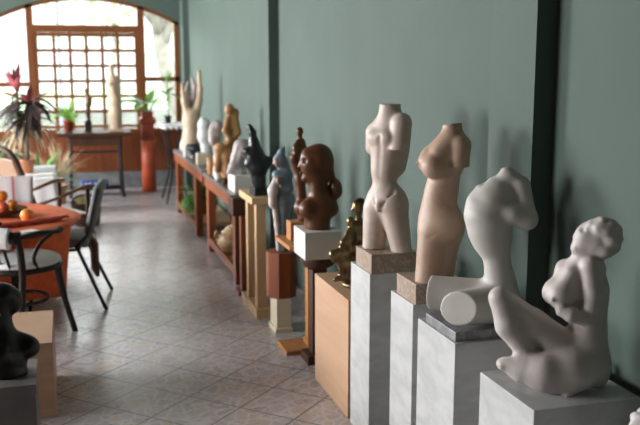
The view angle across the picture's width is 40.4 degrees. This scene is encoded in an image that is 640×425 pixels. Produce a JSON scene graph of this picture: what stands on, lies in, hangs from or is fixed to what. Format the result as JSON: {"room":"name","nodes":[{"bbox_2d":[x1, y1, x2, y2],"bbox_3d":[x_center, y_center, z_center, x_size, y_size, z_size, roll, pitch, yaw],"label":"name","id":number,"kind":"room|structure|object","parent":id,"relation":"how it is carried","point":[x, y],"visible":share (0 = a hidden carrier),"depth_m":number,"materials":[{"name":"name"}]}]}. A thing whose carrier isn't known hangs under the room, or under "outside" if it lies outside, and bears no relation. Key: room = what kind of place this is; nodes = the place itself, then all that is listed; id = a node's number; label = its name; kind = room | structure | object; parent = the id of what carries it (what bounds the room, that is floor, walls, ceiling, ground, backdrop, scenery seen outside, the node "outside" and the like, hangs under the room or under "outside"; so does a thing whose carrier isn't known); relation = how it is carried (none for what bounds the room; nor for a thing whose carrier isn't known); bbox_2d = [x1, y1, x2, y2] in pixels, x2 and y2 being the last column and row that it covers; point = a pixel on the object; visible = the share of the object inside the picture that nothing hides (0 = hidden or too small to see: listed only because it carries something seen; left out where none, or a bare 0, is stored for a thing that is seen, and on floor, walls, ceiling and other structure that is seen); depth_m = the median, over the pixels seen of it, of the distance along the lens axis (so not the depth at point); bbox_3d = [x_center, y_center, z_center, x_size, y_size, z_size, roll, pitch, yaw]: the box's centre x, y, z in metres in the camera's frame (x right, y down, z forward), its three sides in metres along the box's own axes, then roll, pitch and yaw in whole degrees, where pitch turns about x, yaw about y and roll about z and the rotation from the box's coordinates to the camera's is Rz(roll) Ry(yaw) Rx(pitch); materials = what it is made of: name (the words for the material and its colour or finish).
{"room":"art studio","nodes":[
{"label":"art studio","id":0,"kind":"room"},
{"bbox_2d":[0,0,183,190],"bbox_3d":[-4.955,-1.677,10.711,6.600,2.950,0.205,-3,10,-16],"label":"wall","id":1,"kind":"structure","parent":0,"point":[131,145],"depth_m":11.40,"materials":[{"name":"brown wood"}]},
{"bbox_2d":[0,0,181,135],"bbox_3d":[-2.990,-1.891,11.199,2.380,1.750,0.140,-3,10,-16],"label":"window","id":2,"kind":"structure","parent":1,"relation":"in","point":[32,30],"depth_m":11.20,"materials":[{"name":"orange wood"}]},
{"bbox_2d":[25,186,352,424],"bbox_3d":[-2.969,0.960,4.298,7.000,0.120,14.300,-3,10,-16],"label":"floor","id":3,"kind":"structure","parent":0,"point":[175,342],"depth_m":5.18,"materials":[{"name":"tile"}]},
{"bbox_2d":[0,359,40,424],"bbox_3d":[-1.345,0.840,3.443,0.452,0.400,0.315,-3,10,-16],"label":"plinth","id":4,"kind":"object","parent":3,"relation":"on","point":[19,397],"visible":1,"depth_m":3.33,"materials":[{"name":"grey laminate"}]},
{"bbox_2d":[0,282,39,379],"bbox_3d":[-1.240,0.458,3.394,0.272,0.369,0.166,-6,12,-34],"label":"bust sculpture","id":5,"kind":"object","parent":4,"relation":"on","point":[16,346],"visible":1,"depth_m":3.38,"materials":[{"name":"black stone"}]},
{"bbox_2d":[12,310,56,417],"bbox_3d":[-1.611,0.739,4.168,0.654,0.358,0.560,-3,10,-16],"label":"plinth","id":6,"kind":"object","parent":3,"relation":"on","point":[39,324],"visible":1,"depth_m":4.01,"materials":[{"name":"brown laminate"}]},
{"bbox_2d":[0,222,77,331],"bbox_3d":[-1.793,0.399,5.125,0.518,0.720,0.558,4,10,22],"label":"armchair","id":7,"kind":"object","parent":3,"relation":"on","point":[17,263],"visible":0.98,"depth_m":4.98,"materials":[{"name":"black paint"}]},
{"bbox_2d":[0,248,60,270],"bbox_3d":[-1.762,0.264,5.138,0.446,0.068,0.446,4,10,22],"label":"seat cushion","id":8,"kind":"object","parent":7,"relation":"on","point":[44,260],"depth_m":5.01,"materials":[{"name":"white fabric"}]},
{"bbox_2d":[0,146,92,254],"bbox_3d":[-2.323,-0.087,7.228,0.677,0.979,0.583,-9,13,-42],"label":"wooden armchair","id":9,"kind":"object","parent":3,"relation":"on","point":[8,167],"visible":0.44,"depth_m":7.06,"materials":[{"name":"brown wood"}]},
{"bbox_2d":[23,221,77,239],"bbox_3d":[-2.369,0.352,5.759,1.517,0.594,1.517,-3,10,-16],"label":"round table","id":10,"kind":"object","parent":3,"relation":"on","point":[77,221],"visible":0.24,"depth_m":5.33,"materials":[{"name":"brown wood"}]},
{"bbox_2d":[0,202,80,301],"bbox_3d":[-2.369,0.287,5.748,1.546,0.485,1.545,-3,10,-16],"label":"tablecloth","id":11,"kind":"object","parent":10,"relation":"on","point":[59,243],"visible":0.48,"depth_m":5.60,"materials":[{"name":"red fabric"}]},
{"bbox_2d":[0,205,27,216],"bbox_3d":[-2.136,-0.003,5.832,0.338,0.053,0.338,-3,10,-16],"label":"fruit bowl","id":12,"kind":"object","parent":11,"relation":"on","point":[20,208],"visible":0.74,"depth_m":5.75,"materials":[{"name":"brown wood"}]},
{"bbox_2d":[0,202,9,211],"bbox_3d":[-2.100,-0.032,5.774,0.077,0.072,0.077,-3,10,-16],"label":"apple","id":13,"kind":"object","parent":12,"relation":"in","point":[4,207],"visible":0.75,"depth_m":5.75,"materials":[{"name":"red food"}]},
{"bbox_2d":[7,200,17,210],"bbox_3d":[-2.078,-0.049,5.873,0.077,0.072,0.077,-3,10,-16],"label":"orange","id":14,"kind":"object","parent":12,"relation":"in","point":[13,204],"visible":0.89,"depth_m":5.85,"materials":[{"name":"orange food"}]},
{"bbox_3d":[-2.164,-0.045,5.848,0.077,0.072,0.077,-3,10,-16],"label":"orange","id":15,"kind":"object","parent":12,"relation":"in","visible":0},
{"bbox_2d":[0,191,7,201],"bbox_3d":[-2.133,-0.109,5.836,0.077,0.072,0.077,-3,10,-16],"label":"orange","id":16,"kind":"object","parent":15,"relation":"on","point":[3,195],"visible":1,"depth_m":5.81,"materials":[{"name":"orange food"}]},
{"bbox_2d":[20,209,33,219],"bbox_3d":[-1.895,0.018,5.632,0.089,0.083,0.089,-3,10,-16],"label":"orange","id":17,"kind":"object","parent":11,"relation":"on","point":[26,214],"visible":0.73,"depth_m":5.60,"materials":[{"name":"orange food"}]},
{"bbox_2d":[20,229,38,234],"bbox_3d":[-1.774,0.117,5.270,0.095,0.012,0.124,9,13,44],"label":"napkin","id":18,"kind":"object","parent":11,"relation":"on","point":[23,232],"visible":0.68,"depth_m":5.25,"materials":[{"name":"white fabric"}]},
{"bbox_2d":[0,215,69,227],"bbox_3d":[-1.920,0.066,5.495,0.752,0.033,0.126,-9,13,-44],"label":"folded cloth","id":19,"kind":"object","parent":11,"relation":"on","point":[53,218],"visible":0.99,"depth_m":5.53,"materials":[{"name":"red fabric"}]},
{"bbox_2d":[29,149,80,202],"bbox_3d":[-3.065,-0.356,9.591,0.901,0.717,0.795,-3,10,-16],"label":"fern","id":20,"kind":"object","parent":3,"relation":"on","point":[54,155],"visible":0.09,"depth_m":9.63,"materials":[{"name":"green plant"}]},
{"bbox_2d":[29,137,88,203],"bbox_3d":[-3.068,-0.501,10.229,0.759,0.790,0.757,-3,10,-16],"label":"plant","id":21,"kind":"object","parent":3,"relation":"on","point":[63,165],"visible":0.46,"depth_m":10.18,"materials":[{"name":"plant"}]},
{"bbox_2d":[28,178,113,311],"bbox_3d":[-1.711,0.207,5.952,0.519,0.826,0.555,-2,10,-9],"label":"padded chair","id":22,"kind":"object","parent":3,"relation":"on","point":[79,238],"visible":0.66,"depth_m":5.75,"materials":[{"name":"grey fabric"}]},
{"bbox_2d":[90,229,99,276],"bbox_3d":[-1.567,0.258,6.045,0.027,0.333,0.260,-4,10,-22],"label":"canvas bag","id":23,"kind":"object","parent":22,"relation":"hanging from","point":[94,246],"visible":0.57,"depth_m":5.95,"materials":[{"name":"brown fabric"}]},
{"bbox_2d":[70,194,100,226],"bbox_3d":[-2.377,-0.030,8.852,0.316,0.320,0.307,-3,10,-16],"label":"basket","id":24,"kind":"object","parent":3,"relation":"on","point":[82,222],"visible":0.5,"depth_m":8.75,"materials":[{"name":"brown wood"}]},
{"bbox_2d":[75,196,90,203],"bbox_3d":[-2.370,-0.111,8.803,0.211,0.110,0.209,-3,10,-16],"label":"cloth","id":25,"kind":"object","parent":24,"relation":"in","point":[79,200],"visible":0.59,"depth_m":8.71,"materials":[{"name":"fabric"}]},
{"bbox_2d":[57,129,132,198],"bbox_3d":[-2.795,-0.607,10.850,0.890,0.807,0.480,-3,10,-16],"label":"table","id":26,"kind":"object","parent":3,"relation":"on","point":[78,137],"visible":0.85,"depth_m":10.64,"materials":[{"name":"brown wood"}]},
{"bbox_2d":[44,99,85,131],"bbox_3d":[-3.072,-1.183,10.633,0.460,0.402,0.507,4,10,24],"label":"potted plant","id":27,"kind":"object","parent":26,"relation":"on","point":[69,118],"visible":0.98,"depth_m":10.59,"materials":[{"name":"green plant"}]},
{"bbox_2d":[84,88,91,131],"bbox_3d":[-2.854,-1.265,10.721,0.102,0.535,0.084,-3,10,-15],"label":"statuette","id":28,"kind":"object","parent":26,"relation":"on","point":[88,99],"visible":1,"depth_m":10.70,"materials":[{"name":"black stone"}]},
{"bbox_2d":[80,179,108,187],"bbox_3d":[-2.819,-0.360,10.863,0.340,0.090,0.200,-3,10,-16],"label":"cushion","id":29,"kind":"object","parent":26,"relation":"on","point":[93,181],"visible":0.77,"depth_m":10.77,"materials":[{"name":"blue fabric"}]},
{"bbox_2d":[73,185,120,190],"bbox_3d":[-2.795,-0.309,10.900,0.580,0.020,0.280,-3,10,-16],"label":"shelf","id":30,"kind":"object","parent":26,"relation":"attached to","point":[110,187],"depth_m":10.86,"materials":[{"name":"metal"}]},
{"bbox_2d":[106,64,122,130],"bbox_3d":[-2.553,-1.420,10.786,0.189,0.819,0.170,-2,10,-13],"label":"figure sculpture","id":31,"kind":"object","parent":26,"relation":"on","point":[113,87],"visible":1,"depth_m":10.74,"materials":[{"name":"beige stone"}]},
{"bbox_2d":[141,140,156,191],"bbox_3d":[-2.208,-0.605,11.215,0.179,0.668,0.179,-3,10,-16],"label":"pedestal","id":32,"kind":"object","parent":3,"relation":"on","point":[148,157],"visible":0.85,"depth_m":11.15,"materials":[{"name":"red ceramic"}]},
{"bbox_2d":[122,90,173,139],"bbox_3d":[-2.226,-1.232,11.039,0.566,0.628,0.680,5,11,26],"label":"potted plant","id":33,"kind":"object","parent":32,"relation":"on","point":[147,121],"visible":0.94,"depth_m":11.06,"materials":[{"name":"green plant"}]},
{"bbox_2d":[158,122,187,203],"bbox_3d":[-1.737,-0.597,10.408,0.335,0.929,0.636,-3,10,-16],"label":"table","id":34,"kind":"object","parent":3,"relation":"on","point":[178,125],"visible":0.73,"depth_m":10.28,"materials":[{"name":"black wood"}]},
{"bbox_2d":[148,71,180,122],"bbox_3d":[-1.840,-1.375,10.364,0.449,0.620,0.205,8,12,39],"label":"plant","id":35,"kind":"object","parent":34,"relation":"on","point":[167,117],"visible":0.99,"depth_m":10.35,"materials":[{"name":"green plant"}]},
{"bbox_2d":[173,149,231,235],"bbox_3d":[-1.158,-0.216,8.877,0.410,0.678,2.080,-3,10,-16],"label":"bench","id":36,"kind":"object","parent":3,"relation":"on","point":[198,220],"visible":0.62,"depth_m":8.48,"materials":[{"name":"red wood"}]},
{"bbox_2d":[183,148,189,156],"bbox_3d":[-1.364,-0.622,8.980,0.080,0.088,0.080,-3,10,-16],"label":"block","id":37,"kind":"object","parent":36,"relation":"on","point":[186,152],"visible":0.51,"depth_m":8.94,"materials":[{"name":"white stone"}]},
{"bbox_2d":[181,69,202,154],"bbox_3d":[-1.345,-1.050,9.104,0.214,0.891,0.197,-8,13,-40],"label":"sculpture","id":38,"kind":"object","parent":36,"relation":"on","point":[191,104],"visible":0.85,"depth_m":9.05,"materials":[{"name":"beige stone"}]},
{"bbox_2d":[185,143,200,158],"bbox_3d":[-1.264,-0.621,8.760,0.178,0.160,0.107,-1,10,-8],"label":"sculpture","id":39,"kind":"object","parent":36,"relation":"on","point":[194,148],"visible":0.76,"depth_m":8.73,"materials":[{"name":"black stone"}]},
{"bbox_2d":[174,183,219,216],"bbox_3d":[-1.254,-0.167,8.845,0.476,0.378,0.490,-3,10,-16],"label":"trailing plant","id":40,"kind":"object","parent":36,"relation":"on","point":[188,201],"visible":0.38,"depth_m":8.73,"materials":[{"name":"green plant"}]},
{"bbox_2d":[196,152,207,164],"bbox_3d":[-1.120,-0.509,8.247,0.100,0.110,0.100,-3,10,-16],"label":"block","id":41,"kind":"object","parent":36,"relation":"on","point":[201,158],"visible":0.87,"depth_m":8.20,"materials":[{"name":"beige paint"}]},
{"bbox_2d":[197,117,212,156],"bbox_3d":[-1.138,-0.728,8.579,0.148,0.430,0.148,7,12,37],"label":"abstract sculpture","id":42,"kind":"object","parent":36,"relation":"on","point":[203,125],"visible":0.68,"depth_m":8.52,"materials":[{"name":"stone"}]},
{"bbox_2d":[192,206,230,225],"bbox_3d":[-1.185,0.003,9.017,0.385,0.030,1.370,-3,10,-16],"label":"shelf","id":43,"kind":"object","parent":36,"relation":"attached to","point":[222,218],"depth_m":8.54,"materials":[{"name":"brown wood"}]},
{"bbox_2d":[202,172,268,284],"bbox_3d":[-0.632,0.084,7.113,0.410,0.672,1.530,-3,10,-16],"label":"bench","id":44,"kind":"object","parent":3,"relation":"on","point":[213,186],"visible":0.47,"depth_m":7.00,"materials":[{"name":"red wood"}]},
{"bbox_2d":[207,157,212,174],"bbox_3d":[-0.942,-0.401,7.505,0.069,0.155,0.070,-3,10,-16],"label":"vessel","id":45,"kind":"object","parent":44,"relation":"on","point":[209,159],"visible":0.74,"depth_m":7.47,"materials":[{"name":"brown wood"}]},
{"bbox_2d":[208,120,222,176],"bbox_3d":[-0.882,-0.546,7.382,0.130,0.482,0.101,-1,10,-6],"label":"disc sculpture","id":46,"kind":"object","parent":44,"relation":"on","point":[215,128],"visible":0.6,"depth_m":7.33,"materials":[{"name":"grey stone"}]},
{"bbox_2d":[214,171,220,179],"bbox_3d":[-0.843,-0.326,7.177,0.059,0.115,0.060,-3,10,-16],"label":"vessel","id":47,"kind":"object","parent":44,"relation":"on","point":[217,176],"visible":0.52,"depth_m":7.16,"materials":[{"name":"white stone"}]},
{"bbox_2d":[214,225,232,254],"bbox_3d":[-0.686,0.197,6.994,0.284,0.258,0.283,3,10,16],"label":"clay jar","id":48,"kind":"object","parent":44,"relation":"on","point":[224,239],"visible":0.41,"depth_m":6.90,"materials":[{"name":"beige ceramic"}]},
{"bbox_2d":[214,239,232,260],"bbox_3d":[-0.610,0.328,7.087,0.385,0.030,1.210,-3,10,-16],"label":"shelf","id":49,"kind":"object","parent":44,"relation":"attached to","point":[224,256],"depth_m":7.01,"materials":[{"name":"brown wood"}]},
{"bbox_2d":[222,178,227,184],"bbox_3d":[-0.754,-0.246,6.900,0.047,0.050,0.048,-3,10,-16],"label":"vessel","id":50,"kind":"object","parent":44,"relation":"on","point":[224,180],"visible":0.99,"depth_m":6.88,"materials":[{"name":"brown wood"}]},
{"bbox_2d":[213,103,240,177],"bbox_3d":[-0.747,-0.561,7.020,0.228,0.630,0.166,-1,10,-6],"label":"sculpture","id":51,"kind":"object","parent":44,"relation":"on","point":[231,129],"visible":0.63,"depth_m":6.96,"materials":[{"name":"brown wood"}]},
{"bbox_2d":[228,174,253,192],"bbox_3d":[-0.591,-0.231,6.575,0.160,0.128,0.270,-3,10,-16],"label":"block","id":52,"kind":"object","parent":44,"relation":"on","point":[236,182],"visible":0.53,"depth_m":6.45,"materials":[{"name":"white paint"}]},
{"bbox_2d":[227,139,249,173],"bbox_3d":[-0.596,-0.423,6.544,0.216,0.262,0.138,-1,10,-5],"label":"abstract sculpture","id":53,"kind":"object","parent":52,"relation":"on","point":[237,159],"visible":0.63,"depth_m":6.49,"materials":[{"name":"stone"}]},
{"bbox_2d":[228,195,246,295],"bbox_3d":[-0.544,0.232,6.150,0.170,0.700,0.170,-3,10,-16],"label":"pedestal","id":54,"kind":"object","parent":3,"relation":"on","point":[236,204],"visible":0.52,"depth_m":6.11,"materials":[{"name":"brown wood"}]},
{"bbox_2d":[239,189,270,318],"bbox_3d":[-0.432,0.258,5.749,0.120,0.782,0.480,-3,10,-16],"label":"pedestal","id":55,"kind":"object","parent":3,"relation":"on","point":[254,298],"visible":0.82,"depth_m":5.61,"materials":[{"name":"brown wood"}]},
{"bbox_2d":[242,124,273,195],"bbox_3d":[-0.391,-0.336,5.545,0.175,0.457,0.144,5,11,26],"label":"abstract sculpture","id":56,"kind":"object","parent":55,"relation":"on","point":[257,162],"visible":0.96,"depth_m":5.51,"materials":[{"name":"stone"}]},
{"bbox_2d":[269,298,292,333],"bbox_3d":[-0.242,0.613,5.358,0.110,0.212,0.190,-3,10,-16],"label":"plinth","id":57,"kind":"object","parent":3,"relation":"on","point":[280,322],"visible":0.86,"depth_m":5.28,"materials":[{"name":"paint"}]},
{"bbox_2d":[266,248,295,298],"bbox_3d":[-0.238,0.370,5.318,0.172,0.280,0.172,-3,10,-16],"label":"octagonal drum","id":58,"kind":"object","parent":57,"relation":"on","point":[280,266],"visible":0.88,"depth_m":5.25,"materials":[{"name":"red wood"}]},
{"bbox_2d":[267,146,293,251],"bbox_3d":[-0.242,-0.081,5.237,0.172,0.637,0.130,-3,10,-16],"label":"figure sculpture","id":59,"kind":"object","parent":58,"relation":"on","point":[279,191],"visible":0.86,"depth_m":5.19,"materials":[{"name":"grey stone"}]},
{"bbox_2d":[275,235,308,355],"bbox_3d":[-0.117,0.464,5.010,0.245,0.622,0.340,-3,10,-16],"label":"wooden stand","id":60,"kind":"object","parent":3,"relation":"on","point":[289,347],"visible":0.46,"depth_m":4.96,"materials":[{"name":"orange wood"}]},
{"bbox_2d":[286,127,306,240],"bbox_3d":[-0.125,-0.166,4.950,0.116,0.640,0.100,-3,10,-16],"label":"figure sculpture","id":61,"kind":"object","parent":60,"relation":"on","point":[299,145],"visible":0.71,"depth_m":4.92,"materials":[{"name":"orange wood"}]},
{"bbox_2d":[300,257,333,365],"bbox_3d":[-0.013,0.522,4.750,0.188,0.593,0.188,-3,10,-16],"label":"pedestal","id":62,"kind":"object","parent":3,"relation":"on","point":[314,266],"visible":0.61,"depth_m":4.71,"materials":[{"name":"brown wood"}]},
{"bbox_2d":[294,224,341,260],"bbox_3d":[-0.013,0.157,4.689,0.204,0.147,0.230,-3,10,-16],"label":"block","id":63,"kind":"object","parent":62,"relation":"on","point":[308,244],"visible":0.76,"depth_m":4.58,"materials":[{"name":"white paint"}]},
{"bbox_2d":[294,143,342,229],"bbox_3d":[-0.007,-0.140,4.640,0.253,0.456,0.160,-2,10,-13],"label":"head sculpture","id":64,"kind":"object","parent":63,"relation":"on","point":[316,163],"visible":1,"depth_m":4.59,"materials":[{"name":"brown wood"}]},
{"bbox_2d":[315,272,350,417],"bbox_3d":[0.200,0.622,4.257,0.310,0.560,0.545,-3,10,-16],"label":"pedestal","id":65,"kind":"object","parent":3,"relation":"on","point":[332,300],"visible":0.47,"depth_m":4.18,"materials":[{"name":"laminate"}]},
{"bbox_2d":[329,198,364,287],"bbox_3d":[0.145,0.141,4.146,0.225,0.425,0.155,-3,10,-16],"label":"sculpture","id":66,"kind":"object","parent":65,"relation":"on","point":[345,254],"visible":0.62,"depth_m":4.11,"materials":[{"name":"gold metal"}]},
{"bbox_2d":[350,261,414,424],"bbox_3d":[0.280,0.600,3.822,0.225,0.747,0.250,-3,10,-16],"label":"plinth","id":67,"kind":"object","parent":3,"relation":"on","point":[370,293],"visible":0.51,"depth_m":3.71,"materials":[{"name":"white stone"}]},
{"bbox_2d":[356,103,416,273],"bbox_3d":[0.287,-0.108,3.678,0.210,0.698,0.225,-3,10,-16],"label":"sculpture","id":68,"kind":"object","parent":67,"relation":"on","point":[388,137],"visible":1,"depth_m":3.63,"materials":[{"name":"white stone"}]},
{"bbox_2d":[389,290,440,424],"bbox_3d":[0.413,0.680,3.368,0.220,0.741,0.224,-3,10,-16],"label":"plinth","id":69,"kind":"object","parent":3,"relation":"on","point":[405,314],"visible":0.46,"depth_m":3.29,"materials":[{"name":"white stone"}]},
{"bbox_2d":[397,123,471,304],"bbox_3d":[0.428,-0.003,3.207,0.203,0.659,0.251,-3,10,-16],"label":"sculpture","id":70,"kind":"object","parent":69,"relation":"on","point":[441,223],"visible":0.98,"depth_m":3.12,"materials":[{"name":"brown stone"}]},
{"bbox_2d":[416,317,512,424],"bbox_3d":[0.521,0.746,3.077,0.260,0.706,0.312,-3,10,-16],"label":"plinth","id":71,"kind":"object","parent":3,"relation":"on","point":[448,370],"visible":0.49,"depth_m":2.90,"materials":[{"name":"white stone"}]},
{"bbox_2d":[426,167,538,341],"bbox_3d":[0.537,0.122,2.963,0.345,0.563,0.277,-3,10,-16],"label":"sculpture","id":72,"kind":"object","parent":71,"relation":"on","point":[505,200],"visible":0.87,"depth_m":2.89,"materials":[{"name":"grey stone"}]},
{"bbox_2d":[479,370,639,424],"bbox_3d":[0.700,0.839,2.620,0.340,0.675,0.321,-3,10,-16],"label":"plinth","id":73,"kind":"object","parent":3,"relation":"on","point":[503,400],"visible":0.61,"depth_m":2.45,"materials":[{"name":"white stone"}]},
{"bbox_2d":[488,216,623,396],"bbox_3d":[0.671,0.258,2.503,0.361,0.509,0.186,1,10,4],"label":"sculpture","id":74,"kind":"object","parent":73,"relation":"on","point":[548,356],"visible":1,"depth_m":2.47,"materials":[{"name":"white stone"}]},
{"bbox_3d":[-2.399,0.140,6.563,0.420,0.746,0.407,-3,10,-16],"label":"chair","id":75,"kind":"object","parent":3,"relation":"on","visible":0},
{"bbox_2d":[0,175,33,202],"bbox_3d":[-2.444,-0.139,6.673,0.490,0.274,0.082,-3,10,-16],"label":"striped cloth","id":76,"kind":"object","parent":75,"relation":"hanging from","point":[19,189],"visible":0.81,"depth_m":6.68,"materials":[{"name":"white fabric"}]},
{"bbox_3d":[-2.879,-0.084,8.345,0.660,0.595,1.100,-3,10,-16],"label":"table","id":77,"kind":"object","parent":3,"relation":"on","visible":0},
{"bbox_2d":[25,165,57,205],"bbox_3d":[-2.878,-0.234,8.319,0.741,0.300,1.181,-3,10,-16],"label":"tablecloth","id":78,"kind":"object","parent":77,"relation":"on","point":[48,192],"visible":0.38,"depth_m":7.86,"materials":[{"name":"white fabric"}]},
{"bbox_2d":[0,131,22,159],"bbox_3d":[-3.086,-0.621,8.455,0.510,0.414,0.574,-3,10,-16],"label":"pothos","id":79,"kind":"object","parent":78,"relation":"on","point":[4,155],"visible":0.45,"depth_m":8.41,"materials":[{"name":"plant"}]},
{"bbox_2d":[0,62,57,173],"bbox_3d":[-2.753,-0.885,8.138,0.593,1.038,0.632,-3,10,-16],"label":"dracaena","id":80,"kind":"object","parent":78,"relation":"on","point":[26,121],"visible":0.98,"depth_m":8.05,"materials":[{"name":"plant"}]},
{"bbox_2d":[20,159,34,173],"bbox_3d":[-2.759,-0.437,8.215,0.139,0.130,0.139,-3,10,-16],"label":"pot","id":81,"kind":"object","parent":80,"relation":"attached to","point":[27,165],"depth_m":8.17,"materials":[{"name":"ceramic"}]},
{"bbox_2d":[31,173,56,176],"bbox_3d":[-2.558,-0.351,8.057,0.200,0.008,0.140,-6,11,-33],"label":"folded paper","id":82,"kind":"object","parent":78,"relation":"on","point":[41,174],"visible":0.96,"depth_m":8.03,"materials":[{"name":"white paper"}]},
{"bbox_2d":[188,0,639,396],"bbox_3d":[0.265,-0.729,5.082,0.200,2.950,14.100,-3,10,-16],"label":"wall","id":83,"kind":"structure","parent":0,"point":[339,60],"depth_m":3.82,"materials":[{"name":"green paint"}]},
{"bbox_2d":[179,0,192,186],"bbox_3d":[-1.762,-1.794,11.407,0.077,2.950,0.250,-3,10,-16],"label":"pilaster","id":84,"kind":"object","parent":83,"relation":"attached to","point":[184,22],"visible":0.56,"depth_m":11.26,"materials":[{"name":"green paint"}]},
{"bbox_2d":[258,0,278,249],"bbox_3d":[-0.403,-1.025,6.841,0.077,2.950,0.340,-3,10,-16],"label":"pilaster","id":85,"kind":"object","parent":83,"relation":"attached to","point":[267,9],"visible":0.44,"depth_m":6.75,"materials":[{"name":"green paint"}]},
{"bbox_2d":[487,0,558,312],"bbox_3d":[0.712,-0.394,3.094,0.077,2.950,0.320,-3,10,-16],"label":"pilaster","id":86,"kind":"object","parent":83,"relation":"attached to","point":[524,32],"visible":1,"depth_m":3.02,"materials":[{"name":"green paint"}]},
{"bbox_2d":[629,408,639,424],"bbox_3d":[0.801,0.569,2.132,0.183,0.170,0.176,9,13,44],"label":"stone sculpture","id":87,"kind":"object","parent":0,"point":[635,416],"visible":1,"depth_m":2.12,"materials":[{"name":"white stone"}]},
{"label":"outside","id":88,"kind":"structure","parent":0,"visible":0},
{"bbox_2d":[0,88,167,108],"bbox_3d":[-6.738,-4.958,40.438,70.000,0.150,58.100,-3,10,-16],"label":"lawn","id":89,"kind":"structure","parent":88,"point":[78,102],"depth_m":46.10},
{"bbox_2d":[0,107,172,129],"bbox_3d":[-1.160,-2.233,21.631,60.000,0.820,0.300,-3,10,-16],"label":"wall","id":90,"kind":"structure","parent":89,"relation":"on","point":[158,112],"depth_m":20.35,"materials":[{"name":"white"}]},
{"bbox_2d":[14,1,172,74],"bbox_3d":[-9.968,-11.075,41.650,10.378,11.715,10.519,-3,10,-16],"label":"tree","id":91,"kind":"object","parent":89,"relation":"on","point":[106,17],"visible":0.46,"depth_m":41.98,"materials":[{"name":"green plant"}]},
{"bbox_2d":[125,8,175,121],"bbox_3d":[-3.099,-3.868,15.785,3.555,6.169,3.353,-3,10,-16],"label":"tree","id":92,"kind":"object","parent":89,"relation":"on","point":[162,29],"visible":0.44,"depth_m":15.90,"materials":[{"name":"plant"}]},
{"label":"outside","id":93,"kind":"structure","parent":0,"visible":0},
{"bbox_3d":[-0.062,-1.242,18.004,70.000,0.070,3.500,-3,10,-16],"label":"path","id":94,"kind":"object","parent":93,"visible":0},
{"bbox_2d":[55,2,63,128],"bbox_3d":[-4.526,-2.647,15.117,0.254,3.700,0.260,-3,10,-16],"label":"lamp post","id":95,"kind":"object","parent":94,"relation":"on","point":[56,3],"visible":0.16,"depth_m":15.10,"materials":[{"name":"grey metal"}]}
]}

